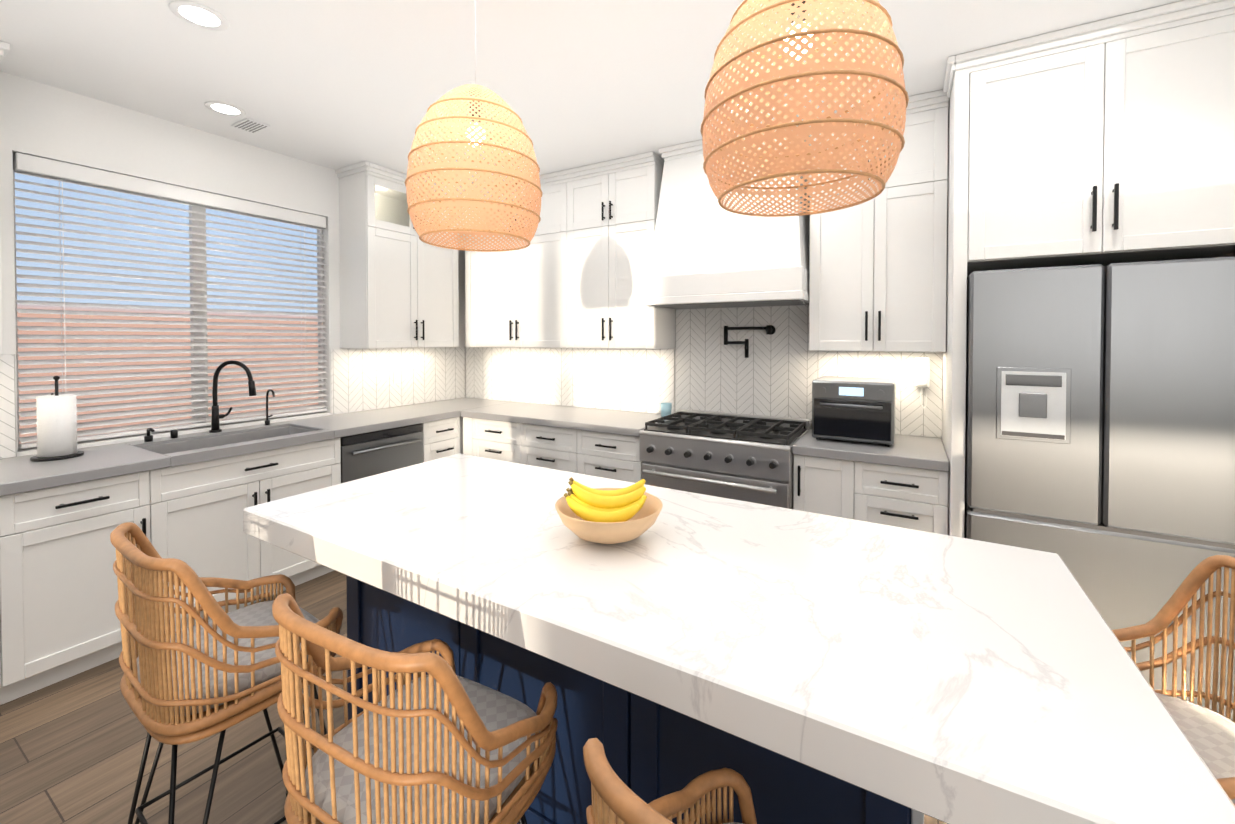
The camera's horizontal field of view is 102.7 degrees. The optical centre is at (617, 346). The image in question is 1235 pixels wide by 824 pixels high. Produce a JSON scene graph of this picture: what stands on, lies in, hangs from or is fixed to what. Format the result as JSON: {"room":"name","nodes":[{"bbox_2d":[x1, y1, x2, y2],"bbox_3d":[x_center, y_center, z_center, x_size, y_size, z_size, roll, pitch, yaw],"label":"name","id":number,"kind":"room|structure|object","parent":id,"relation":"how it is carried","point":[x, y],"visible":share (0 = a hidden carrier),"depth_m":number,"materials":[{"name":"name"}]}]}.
{"room":"kitchen","nodes":[
{"label":"kitchen","id":0,"kind":"room"},
{"bbox_2d":[0,71,464,458],"bbox_3d":[-3.524,0.088,1.430,0.150,2.740,8.150,1,1,30],"label":"wall","id":1,"kind":"structure","parent":0,"point":[39,119],"depth_m":2.80,"materials":[{"name":"paint"}]},
{"bbox_2d":[0,228,2,354],"bbox_3d":[-2.976,-0.429,1.860,0.348,0.940,0.780,1,1,30],"label":"upper cabinet","id":2,"kind":"object","parent":1,"relation":"attached to","point":[1,335],"depth_m":2.11,"materials":[{"name":"white wood"}]},
{"bbox_2d":[0,354,16,458],"bbox_3d":[-3.264,0.291,1.718,0.007,0.490,1.505,1,1,30],"label":"backsplash","id":3,"kind":"structure","parent":1,"relation":"attached to","point":[8,441],"depth_m":2.34,"materials":[{"name":"tile"}]},
{"bbox_2d":[12,154,323,448],"bbox_3d":[-2.594,-0.225,3.059,0.050,1.441,1.486,1,1,30],"label":"window","id":4,"kind":"structure","parent":1,"relation":"in","point":[198,223],"depth_m":3.03,"materials":[{"name":"white plastic"}]},
{"bbox_2d":[13,152,326,448],"bbox_3d":[-2.540,-0.228,3.027,0.066,1.429,1.466,1,1,30],"label":"window blinds","id":5,"kind":"object","parent":4,"relation":"attached to","point":[39,167],"visible":0.83,"depth_m":2.84,"materials":[{"name":"white plastic"}]},
{"bbox_2d":[330,347,464,414],"bbox_3d":[-1.799,0.253,4.213,0.007,0.490,1.283,1,1,30],"label":"backsplash","id":6,"kind":"structure","parent":1,"relation":"attached to","point":[361,379],"depth_m":4.09,"materials":[{"name":"tile"}]},
{"bbox_2d":[335,161,460,348],"bbox_3d":[-1.721,-0.655,3.962,0.382,1.328,0.862,1,1,30],"label":"upper cabinet","id":7,"kind":"object","parent":1,"relation":"attached to","point":[398,283],"visible":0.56,"depth_m":3.71,"materials":[{"name":"white wood"}]},
{"bbox_2d":[0,570,946,823],"bbox_3d":[0.383,1.524,-0.929,9.400,0.060,8.400,1,1,30],"label":"floor","id":8,"kind":"structure","parent":0,"point":[71,749],"depth_m":1.74,"materials":[{"name":"brown wood"}]},
{"bbox_2d":[0,493,31,704],"bbox_3d":[-2.845,1.019,1.839,0.618,0.864,0.719,1,1,30],"label":"base cabinet","id":9,"kind":"object","parent":8,"relation":"on","point":[15,599],"depth_m":1.98,"materials":[{"name":"white wood"}]},
{"bbox_2d":[28,469,171,691],"bbox_3d":[-2.579,1.012,2.292,0.618,0.864,0.569,1,1,30],"label":"base cabinet","id":10,"kind":"object","parent":8,"relation":"on","point":[61,520],"depth_m":2.14,"materials":[{"name":"white wood"}]},
{"bbox_2d":[0,397,512,496],"bbox_3d":[-2.283,0.547,2.764,0.642,0.049,4.296,1,1,30],"label":"countertop","id":11,"kind":"structure","parent":10,"relation":"on","point":[98,463],"depth_m":2.52,"materials":[{"name":"grey stone"}]},
{"bbox_2d":[30,376,83,461],"bbox_3d":[-2.667,0.333,2.351,0.170,0.389,0.170,1,1,30],"label":"paper towel holder","id":12,"kind":"object","parent":11,"relation":"on","point":[57,426],"visible":1,"depth_m":2.31,"materials":[{"name":"white paper"}]},
{"bbox_2d":[144,428,154,441],"bbox_3d":[-2.563,0.483,2.710,0.084,0.077,0.036,1,1,30],"label":"soap dispenser","id":13,"kind":"object","parent":11,"relation":"on","point":[148,437],"visible":1,"depth_m":2.71,"materials":[{"name":"black metal"}]},
{"bbox_2d":[170,429,177,437],"bbox_3d":[-2.528,0.498,2.817,0.032,0.045,0.032,1,1,30],"label":"switch","id":14,"kind":"object","parent":11,"relation":"in","point":[174,433],"visible":1,"depth_m":2.81,"materials":[{"name":"black metal"}]},
{"bbox_2d":[139,426,314,501],"bbox_3d":[-2.207,0.652,2.863,0.412,0.228,0.772,1,1,30],"label":"sink","id":15,"kind":"object","parent":11,"relation":"in","point":[168,448],"visible":0.04,"depth_m":2.97,"materials":[{"name":"silver metal"}]},
{"bbox_2d":[209,360,256,432],"bbox_3d":[-2.346,0.301,3.012,0.200,0.433,0.185,1,1,30],"label":"faucet","id":16,"kind":"object","parent":11,"relation":"on","point":[216,416],"visible":1,"depth_m":2.99,"materials":[{"name":"black metal"}]},
{"bbox_2d":[265,389,274,424],"bbox_3d":[-2.255,0.396,3.222,0.109,0.236,0.046,1,1,30],"label":"tap","id":17,"kind":"object","parent":11,"relation":"on","point":[267,421],"visible":1,"depth_m":3.23,"materials":[{"name":"black metal"}]},
{"bbox_2d":[110,522,342,823],"bbox_3d":[-1.005,0.953,1.302,0.447,1.010,0.427,1,1,34],"label":"bar stool","id":18,"kind":"object","parent":8,"relation":"on","point":[219,671],"visible":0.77,"depth_m":1.12,"materials":[{"name":"wicker"}]},
{"bbox_2d":[272,593,557,823],"bbox_3d":[-0.372,0.958,0.977,0.447,1.010,0.427,0,1,27],"label":"bar stool","id":19,"kind":"object","parent":8,"relation":"on","point":[441,742],"visible":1,"depth_m":0.83,"materials":[{"name":"wicker"}]},
{"bbox_2d":[380,417,462,462],"bbox_3d":[-1.606,0.987,3.949,0.618,0.864,0.348,1,1,30],"label":"base cabinet","id":20,"kind":"object","parent":8,"relation":"on","point":[441,439],"depth_m":3.79,"materials":[{"name":"white wood"}]},
{"bbox_2d":[340,423,422,482],"bbox_3d":[-1.820,0.995,3.517,0.651,0.860,0.604,1,1,30],"label":"dishwasher","id":21,"kind":"object","parent":20,"relation":"in","point":[364,455],"visible":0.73,"depth_m":3.33,"materials":[{"name":"silver metal"}]},
{"bbox_2d":[469,418,520,463],"bbox_3d":[-0.768,0.985,4.016,0.500,0.864,0.618,1,1,30],"label":"base cabinet","id":22,"kind":"object","parent":8,"relation":"on","point":[501,441],"depth_m":3.75,"materials":[{"name":"white wood"}]},
{"bbox_2d":[521,426,576,472],"bbox_3d":[-0.337,0.989,3.763,0.500,0.864,0.618,1,1,30],"label":"base cabinet","id":23,"kind":"object","parent":8,"relation":"on","point":[541,446],"depth_m":3.49,"materials":[{"name":"white wood"}]},
{"bbox_2d":[577,430,642,482],"bbox_3d":[0.093,0.993,3.511,0.496,0.864,0.618,1,1,30],"label":"base cabinet","id":24,"kind":"object","parent":8,"relation":"on","point":[604,443],"depth_m":3.23,"materials":[{"name":"white wood"}]},
{"bbox_2d":[461,402,676,437],"bbox_3d":[-0.389,0.532,3.772,1.598,0.049,0.641,1,1,30],"label":"countertop","id":25,"kind":"structure","parent":24,"relation":"on","point":[629,423],"depth_m":3.60,"materials":[{"name":"grey stone"}]},
{"bbox_2d":[660,403,671,416],"bbox_3d":[0.350,0.459,3.562,0.082,0.100,0.082,1,1,30],"label":"cup","id":26,"kind":"object","parent":25,"relation":"on","point":[666,409],"visible":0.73,"depth_m":3.53,"materials":[{"name":"blue glass"}]},
{"bbox_2d":[347,578,923,823],"bbox_3d":[-0.068,1.024,1.564,1.750,0.860,0.572,1,1,30],"label":"kitchen island","id":27,"kind":"object","parent":8,"relation":"on","point":[656,754],"depth_m":1.21,"materials":[{"name":"blue wood"}]},
{"bbox_2d":[243,454,1234,823],"bbox_3d":[-0.042,0.557,1.405,2.150,0.080,0.880,1,1,30],"label":"island countertop","id":28,"kind":"structure","parent":27,"relation":"on","point":[948,679],"depth_m":0.94,"materials":[{"name":"white stone"}]},
{"bbox_2d":[555,487,662,543],"bbox_3d":[-0.023,0.472,1.346,0.292,0.088,0.292,1,1,30],"label":"fruit bowl","id":29,"kind":"object","parent":28,"relation":"on","point":[641,521],"visible":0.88,"depth_m":1.25,"materials":[{"name":"brown wood"}]},
{"bbox_2d":[564,477,646,521],"bbox_3d":[-0.018,0.415,1.361,0.230,0.110,0.196,1,1,30],"label":"bananas","id":30,"kind":"object","parent":29,"relation":"in","point":[585,503],"visible":1,"depth_m":1.31,"materials":[{"name":"yellow food"}]},
{"bbox_2d":[583,738,756,823],"bbox_3d":[0.221,0.964,0.605,0.446,1.010,0.427,1,1,36],"label":"bar stool","id":31,"kind":"object","parent":8,"relation":"on","point":[616,799],"visible":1,"depth_m":0.73,"materials":[{"name":"wicker"}]},
{"bbox_2d":[639,409,810,508],"bbox_3d":[0.673,0.949,3.102,0.902,0.964,0.716,1,1,30],"label":"range","id":32,"kind":"object","parent":8,"relation":"on","point":[744,457],"visible":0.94,"depth_m":2.87,"materials":[{"name":"silver metal"}]},
{"bbox_2d":[792,428,948,534],"bbox_3d":[1.389,0.980,2.730,0.694,0.914,0.652,1,1,30],"label":"base cabinet","id":33,"kind":"object","parent":8,"relation":"on","point":[902,481],"visible":0.54,"depth_m":2.48,"materials":[{"name":"white wood"}]},
{"bbox_2d":[812,376,895,446],"bbox_3d":[1.331,0.353,2.783,0.400,0.335,0.408,1,1,30],"label":"toaster oven","id":34,"kind":"object","parent":33,"relation":"on","point":[859,409],"visible":1,"depth_m":2.64,"materials":[{"name":"silver metal"}]},
{"bbox_2d":[942,0,1234,537],"bbox_3d":[2.097,0.075,2.266,1.034,2.737,0.712,1,1,30],"label":"tall cabinet","id":35,"kind":"object","parent":8,"relation":"on","point":[1104,142],"visible":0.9,"depth_m":2.00,"materials":[{"name":"white wood"}]},
{"bbox_2d":[964,257,1234,720],"bbox_3d":[2.091,0.552,2.247,0.871,1.763,0.729,1,1,30],"label":"refrigerator","id":36,"kind":"object","parent":8,"relation":"on","point":[1100,435],"visible":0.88,"depth_m":1.93,"materials":[{"name":"silver metal"}]},
{"bbox_2d":[1112,555,1234,804],"bbox_3d":[1.086,0.958,0.969,0.427,1.010,0.446,0,1,22],"label":"bar stool","id":37,"kind":"object","parent":8,"relation":"on","point":[1209,733],"visible":0.25,"depth_m":1.08,"materials":[{"name":"wicker"}]},
{"bbox_2d":[0,0,1182,197],"bbox_3d":[0.383,-1.276,-0.972,9.400,0.060,8.400,1,1,30],"label":"ceiling","id":38,"kind":"structure","parent":0,"point":[339,84],"depth_m":2.23,"materials":[{"name":"paint"}]},
{"bbox_2d":[169,0,228,30],"bbox_3d":[-1.627,-1.287,1.925,0.180,0.003,0.180,1,1,30],"label":"recessed light","id":39,"kind":"object","parent":38,"relation":"in","point":[198,15],"visible":1,"depth_m":1.92,"materials":[{"name":"white plastic"}]},
{"bbox_2d":[204,101,245,116],"bbox_3d":[-2.144,-1.299,2.704,0.180,0.003,0.180,1,1,30],"label":"recessed light","id":40,"kind":"object","parent":38,"relation":"in","point":[223,108],"visible":1,"depth_m":2.69,"materials":[{"name":"white plastic"}]},
{"bbox_2d":[231,118,269,132],"bbox_3d":[-2.162,-1.300,2.911,0.200,0.008,0.120,1,1,30],"label":"ceiling vent","id":41,"kind":"object","parent":38,"relation":"in","point":[250,125],"visible":1,"depth_m":2.90,"materials":[{"name":"white plastic"}]},
{"bbox_2d":[405,0,542,251],"bbox_3d":[-0.465,-0.813,1.621,0.433,0.941,0.433,1,1,30],"label":"pendant light","id":42,"kind":"object","parent":38,"relation":"hanging from","point":[493,212],"visible":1,"depth_m":1.47,"materials":[{"name":"beige wicker"}]},
{"bbox_2d":[700,0,908,216],"bbox_3d":[0.406,-0.805,1.109,0.433,0.941,0.433,1,1,30],"label":"pendant light","id":43,"kind":"object","parent":38,"relation":"hanging from","point":[797,42],"visible":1,"depth_m":0.96,"materials":[{"name":"beige wicker"}]},
{"bbox_2d":[465,169,942,438],"bbox_3d":[2.446,0.070,2.563,9.000,2.740,0.150,1,1,30],"label":"wall","id":44,"kind":"structure","parent":0,"point":[673,348],"depth_m":3.96,"materials":[{"name":"paint"}]},
{"bbox_2d":[464,176,571,347],"bbox_3d":[-0.734,-0.629,4.129,1.140,1.272,0.348,1,1,30],"label":"upper cabinet","id":45,"kind":"object","parent":44,"relation":"attached to","point":[521,298],"depth_m":3.91,"materials":[{"name":"white wood"}]},
{"bbox_2d":[465,347,674,413],"bbox_3d":[-0.522,0.253,4.215,2.188,0.490,0.007,1,1,30],"label":"backsplash","id":46,"kind":"structure","parent":44,"relation":"attached to","point":[638,380],"depth_m":4.10,"materials":[{"name":"tile"}]},
{"bbox_2d":[572,160,674,348],"bbox_3d":[-0.003,-0.623,3.699,0.795,1.272,0.348,1,1,30],"label":"upper cabinet","id":47,"kind":"object","parent":44,"relation":"attached to","point":[574,273],"depth_m":3.51,"materials":[{"name":"white wood"}]},
{"bbox_2d":[645,120,809,308],"bbox_3d":[0.726,-0.786,3.176,0.980,1.042,0.488,1,1,30],"label":"range hood","id":48,"kind":"object","parent":44,"relation":"attached to","point":[708,251],"visible":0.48,"depth_m":3.03,"materials":[{"name":"white metal"}]},
{"bbox_2d":[675,305,816,426],"bbox_3d":[0.853,0.019,3.405,0.982,0.983,0.007,1,1,30],"label":"backsplash","id":49,"kind":"structure","parent":44,"relation":"attached to","point":[775,374],"depth_m":3.39,"materials":[{"name":"tile"}]},
{"bbox_2d":[724,325,775,357],"bbox_3d":[0.877,-0.035,3.317,0.336,0.217,0.115,1,1,30],"label":"pot filler","id":50,"kind":"object","parent":49,"relation":"attached to","point":[770,329],"visible":1,"depth_m":3.30,"materials":[{"name":"black metal"}]},
{"bbox_2d":[809,90,948,352],"bbox_3d":[1.471,-0.637,2.814,0.663,1.328,0.382,1,1,30],"label":"upper cabinet","id":51,"kind":"object","parent":44,"relation":"attached to","point":[878,274],"visible":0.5,"depth_m":2.64,"materials":[{"name":"white wood"}]},
{"bbox_2d":[818,351,941,437],"bbox_3d":[1.566,0.272,2.990,0.666,0.490,0.007,1,1,30],"label":"backsplash","id":52,"kind":"structure","parent":44,"relation":"attached to","point":[913,416],"depth_m":2.91,"materials":[{"name":"tile"}]},
{"bbox_2d":[915,357,929,408],"bbox_3d":[1.755,0.210,2.844,0.075,0.297,0.047,1,1,30],"label":"outlet","id":53,"kind":"object","parent":52,"relation":"attached to","point":[922,372],"visible":1,"depth_m":2.83,"materials":[{"name":"white plastic"}]},
{"label":"outside","id":54,"kind":"structure","parent":0,"visible":0},
{"bbox_2d":[15,173,317,443],"bbox_3d":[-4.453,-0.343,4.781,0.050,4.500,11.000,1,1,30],"label":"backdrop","id":55,"kind":"structure","parent":54,"point":[84,220],"depth_m":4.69,"materials":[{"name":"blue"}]}
]}

